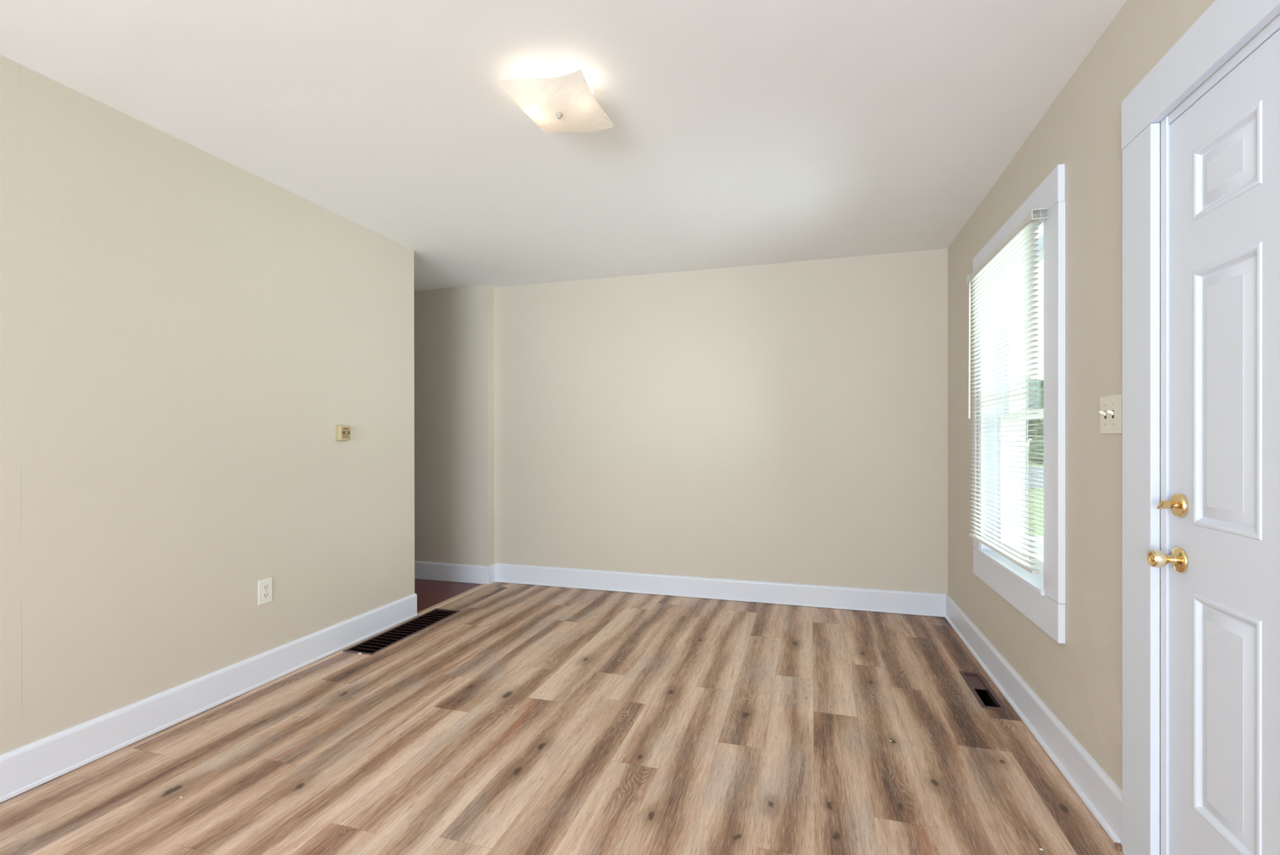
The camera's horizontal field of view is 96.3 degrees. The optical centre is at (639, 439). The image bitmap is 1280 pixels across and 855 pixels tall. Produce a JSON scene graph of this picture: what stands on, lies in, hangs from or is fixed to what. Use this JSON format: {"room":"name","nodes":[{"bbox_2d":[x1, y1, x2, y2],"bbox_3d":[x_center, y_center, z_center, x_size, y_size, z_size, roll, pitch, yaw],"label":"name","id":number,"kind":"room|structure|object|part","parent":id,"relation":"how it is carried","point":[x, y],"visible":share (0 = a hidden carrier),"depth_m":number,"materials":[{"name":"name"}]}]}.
{"room":"empty living room","nodes":[
{"label":"empty living room","id":0,"kind":"room"},
{"bbox_2d":[0,54,414,754],"bbox_3d":[-2.533,-0.033,0.622,0.130,2.490,6.750,0,0,17],"label":"wall","id":1,"kind":"structure","parent":0,"point":[187,335],"depth_m":2.37,"materials":[{"name":"beige paint"}]},
{"bbox_2d":[0,592,417,802],"bbox_3d":[-2.460,1.106,0.604,0.019,0.148,6.754,0,0,17],"label":"baseboard","id":2,"kind":"structure","parent":1,"relation":"attached to","point":[25,767],"depth_m":2.37,"materials":[{"name":"white wood"}]},
{"bbox_2d":[257,577,272,604],"bbox_3d":[-1.818,0.733,2.784,0.008,0.116,0.072,0,0,17],"label":"electrical outlet","id":3,"kind":"object","parent":1,"relation":"attached to","point":[264,586],"visible":1,"depth_m":2.78,"materials":[{"name":"white plastic"}]},
{"bbox_2d":[262,583,268,590],"bbox_3d":[-1.815,0.714,2.783,0.002,0.025,0.033,0,0,17],"label":"receptacle","id":4,"kind":"object","parent":3,"relation":"attached to","point":[265,586],"depth_m":2.78,"materials":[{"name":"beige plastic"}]},
{"bbox_2d":[262,591,268,598],"bbox_3d":[-1.815,0.752,2.783,0.002,0.025,0.033,0,0,17],"label":"receptacle","id":5,"kind":"object","parent":3,"relation":"attached to","point":[265,594],"depth_m":2.78,"materials":[{"name":"beige plastic"}]},
{"bbox_2d":[335,424,350,440],"bbox_3d":[-1.669,-0.039,3.236,0.037,0.090,0.082,0,0,17],"label":"thermostat","id":6,"kind":"object","parent":1,"relation":"attached to","point":[342,432],"visible":1,"depth_m":3.21,"materials":[{"name":"beige plastic"}]},
{"bbox_3d":[-1.658,-0.039,3.234,0.002,0.066,0.057,0,0,17],"label":"panel","id":7,"kind":"part","parent":6,"relation":"part of","materials":[{"name":"beige plastic"}]},
{"bbox_2d":[414,577,481,612],"bbox_3d":[-2.713,1.192,3.613,2.140,0.030,2.878,0,0,17],"label":"floor","id":8,"kind":"structure","parent":0,"point":[429,593],"depth_m":4.50,"materials":[{"name":"red laminate"}]},
{"bbox_2d":[417,583,488,615],"bbox_3d":[-1.377,1.171,4.266,0.054,0.008,0.866,0,0,17],"label":"trim","id":9,"kind":"structure","parent":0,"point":[424,611],"depth_m":4.20,"materials":[{"name":"wood"}]},
{"bbox_2d":[413,284,494,565],"bbox_3d":[-2.250,-0.041,5.105,2.180,2.490,0.250,0,0,17],"label":"wall","id":10,"kind":"structure","parent":0,"point":[454,326],"depth_m":4.76,"materials":[{"name":"beige paint"}]},
{"bbox_2d":[414,560,487,583],"bbox_3d":[-2.286,1.100,4.979,2.180,0.146,0.016,0,0,17],"label":"baseboard","id":11,"kind":"structure","parent":10,"relation":"attached to","point":[456,572],"depth_m":4.76,"materials":[{"name":"white wood"}]},
{"bbox_2d":[486,563,495,584],"bbox_3d":[-1.220,1.099,4.715,0.016,0.146,0.116,0,0,17],"label":"baseboard","id":12,"kind":"structure","parent":10,"relation":"attached to","point":[491,572],"depth_m":4.69,"materials":[{"name":"white wood"}]},
{"bbox_2d":[0,581,1124,854],"bbox_3d":[-0.703,1.180,0.591,3.434,0.001,7.728,0,0,17],"label":"floor","id":13,"kind":"structure","parent":0,"point":[674,725],"depth_m":2.13,"materials":[{"name":"brown wood"}]},
{"bbox_2d":[342,608,460,654],"bbox_3d":[-1.445,1.274,3.569,0.200,0.205,0.835,0,0,17],"label":"floor vent","id":14,"kind":"object","parent":13,"relation":"in","point":[381,641],"visible":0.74,"depth_m":3.57,"materials":[{"name":"brown metal"}]},
{"bbox_2d":[959,671,1007,710],"bbox_3d":[1.606,1.272,2.700,0.097,0.205,0.410,0,0,17],"label":"floor vent","id":15,"kind":"object","parent":13,"relation":"in","point":[981,690],"visible":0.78,"depth_m":2.73,"materials":[{"name":"brown metal"}]},
{"bbox_3d":[1.635,1.179,2.797,0.061,0.002,0.172,0,0,17],"label":"damper plate","id":16,"kind":"part","parent":15,"relation":"part of","materials":[{"name":"brown metal"}]},
{"bbox_2d":[0,0,1126,291],"bbox_3d":[-1.684,-1.307,0.877,5.874,0.104,8.128,0,0,17],"label":"ceiling","id":17,"kind":"structure","parent":0,"point":[744,132],"depth_m":2.18,"materials":[{"name":"white paint"}]},
{"bbox_2d":[499,64,613,133],"bbox_3d":[-0.282,-1.199,2.032,0.284,0.132,0.340,0,0,17],"label":"ceiling light","id":18,"kind":"object","parent":17,"relation":"attached to","point":[559,98],"visible":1,"depth_m":1.98,"materials":[{"name":"white glass"}]},
{"bbox_3d":[-0.202,-1.215,2.002,0.075,0.057,0.057,0,0,17],"label":"bulb","id":19,"kind":"part","parent":18,"relation":"part of","materials":[{"name":"white glass"}]},
{"bbox_2d":[493,248,947,595],"bbox_3d":[0.517,-0.043,4.335,3.564,2.490,0.150,0,0,17],"label":"wall","id":20,"kind":"structure","parent":0,"point":[787,422],"depth_m":4.20,"materials":[{"name":"beige paint"}]},
{"bbox_2d":[494,563,946,617],"bbox_3d":[0.412,1.096,4.276,3.363,0.150,0.026,0,0,17],"label":"baseboard","id":21,"kind":"structure","parent":20,"relation":"attached to","point":[913,602],"depth_m":4.19,"materials":[{"name":"white wood"}]},
{"bbox_3d":[0.410,1.162,4.269,3.363,0.016,0.011,0,0,17],"label":"shoe moulding","id":22,"kind":"part","parent":21,"relation":"part of","materials":[{"name":"white wood"}]},
{"bbox_2d":[947,0,1279,854],"bbox_3d":[1.020,-0.036,0.077,0.165,2.490,7.728,0,0,17],"label":"wall","id":23,"kind":"structure","parent":0,"point":[1079,679],"depth_m":1.92,"materials":[{"name":"beige paint"}]},
{"bbox_2d":[973,164,1065,643],"bbox_3d":[1.768,-0.131,2.565,0.249,1.717,1.128,0,0,17],"label":"window","id":24,"kind":"structure","parent":23,"relation":"in","point":[1041,597],"depth_m":2.47,"materials":[{"name":"white plastic"}]},
{"bbox_3d":[1.813,-0.136,3.076,0.022,1.440,0.122,0,0,17],"label":"casing","id":25,"kind":"part","parent":24,"relation":"part of","materials":[{"name":"white wood"}]},
{"bbox_2d":[966,208,1048,573],"bbox_3d":[1.629,-0.181,2.602,0.061,1.374,0.939,0,0,17],"label":"window blind","id":26,"kind":"object","parent":24,"relation":"attached to","point":[1005,276],"visible":1,"depth_m":2.50,"materials":[{"name":"white plastic"}]},
{"bbox_3d":[1.627,0.499,2.605,0.026,0.014,0.901,0,0,17],"label":"rail","id":27,"kind":"part","parent":26,"relation":"part of","materials":[{"name":"white plastic"}]},
{"bbox_3d":[1.625,-0.851,2.602,0.029,0.026,0.907,0,0,17],"label":"head rail","id":28,"kind":"part","parent":26,"relation":"part of","materials":[{"name":"white plastic"}]},
{"bbox_3d":[1.534,-0.171,2.293,0.027,1.333,0.001,0,0,17],"label":"ladder cord","id":29,"kind":"part","parent":26,"relation":"part of","materials":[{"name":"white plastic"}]},
{"bbox_3d":[1.670,-0.923,2.593,0.022,0.133,1.121,0,0,17],"label":"head casing","id":30,"kind":"part","parent":24,"relation":"part of","materials":[{"name":"white wood"}]},
{"bbox_3d":[1.757,0.219,2.570,0.036,0.702,0.840,0,0,17],"label":"sash","id":31,"kind":"part","parent":24,"relation":"part of","materials":[{"name":"white plastic"}]},
{"bbox_3d":[1.757,0.207,2.570,0.004,0.618,0.760,0,0,17],"label":"glass pane","id":32,"kind":"part","parent":24,"relation":"part of","materials":[{"name":"clear glass"}]},
{"bbox_3d":[1.791,-0.465,2.559,0.033,0.741,0.840,0,0,17],"label":"sash","id":33,"kind":"part","parent":24,"relation":"part of","materials":[{"name":"white plastic"}]},
{"bbox_3d":[1.791,-0.457,2.559,0.004,0.669,0.760,0,0,17],"label":"glass pane","id":34,"kind":"part","parent":24,"relation":"part of","materials":[{"name":"clear glass"}]},
{"bbox_3d":[1.527,-0.134,2.113,0.022,1.440,0.125,0,0,17],"label":"casing","id":35,"kind":"part","parent":24,"relation":"part of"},
{"bbox_2d":[944,594,1122,850],"bbox_3d":[1.704,1.099,2.718,0.030,0.147,2.254,0,0,17],"label":"baseboard","id":36,"kind":"structure","parent":23,"relation":"attached to","point":[1098,791],"depth_m":2.14,"materials":[{"name":"white wood"}]},
{"bbox_2d":[1097,394,1122,433],"bbox_3d":[1.415,-0.077,1.738,0.024,0.115,0.122,0,0,17],"label":"light switch","id":37,"kind":"object","parent":23,"relation":"attached to","point":[1110,411],"visible":1,"depth_m":1.72,"materials":[{"name":"beige plastic"}]},
{"bbox_2d":[1121,0,1279,854],"bbox_3d":[1.227,0.106,1.103,0.022,2.139,1.113,0,0,17],"label":"trim","id":38,"kind":"structure","parent":23,"relation":"attached to","point":[1226,26],"depth_m":1.52,"materials":[{"name":"white wood"}]},
{"bbox_3d":[1.364,0.175,1.565,0.020,2.001,0.143,0,0,17],"label":"casing","id":39,"kind":"part","parent":38,"relation":"part of","materials":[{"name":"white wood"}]},
{"bbox_3d":[1.225,-0.895,1.101,0.022,0.137,1.113,0,0,17],"label":"head casing","id":40,"kind":"part","parent":38,"relation":"part of","materials":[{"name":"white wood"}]},
{"bbox_2d":[1146,29,1279,854],"bbox_3d":[1.233,0.182,1.102,0.110,1.966,0.761,0,0,17],"label":"door","id":41,"kind":"structure","parent":23,"relation":"in","point":[1224,504],"depth_m":1.26,"materials":[{"name":"white wood"}]},
{"bbox_3d":[1.284,0.297,1.438,0.006,0.041,0.041,0,0,17],"label":"knob","id":42,"kind":"part","parent":41,"relation":"part of","materials":[{"name":"gold metal"}]},
{"bbox_3d":[1.334,0.297,1.424,0.012,0.064,0.064,0,0,17],"label":"knob","id":43,"kind":"part","parent":41,"relation":"part of","materials":[{"name":"gold metal"}]},
{"bbox_2d":[1160,15,1279,854],"bbox_3d":[1.317,0.189,1.077,0.166,2.031,0.815,0,0,17],"label":"trim","id":44,"kind":"structure","parent":23,"relation":"attached to","point":[1271,29],"depth_m":1.47,"materials":[{"name":"white wood"}]}
]}

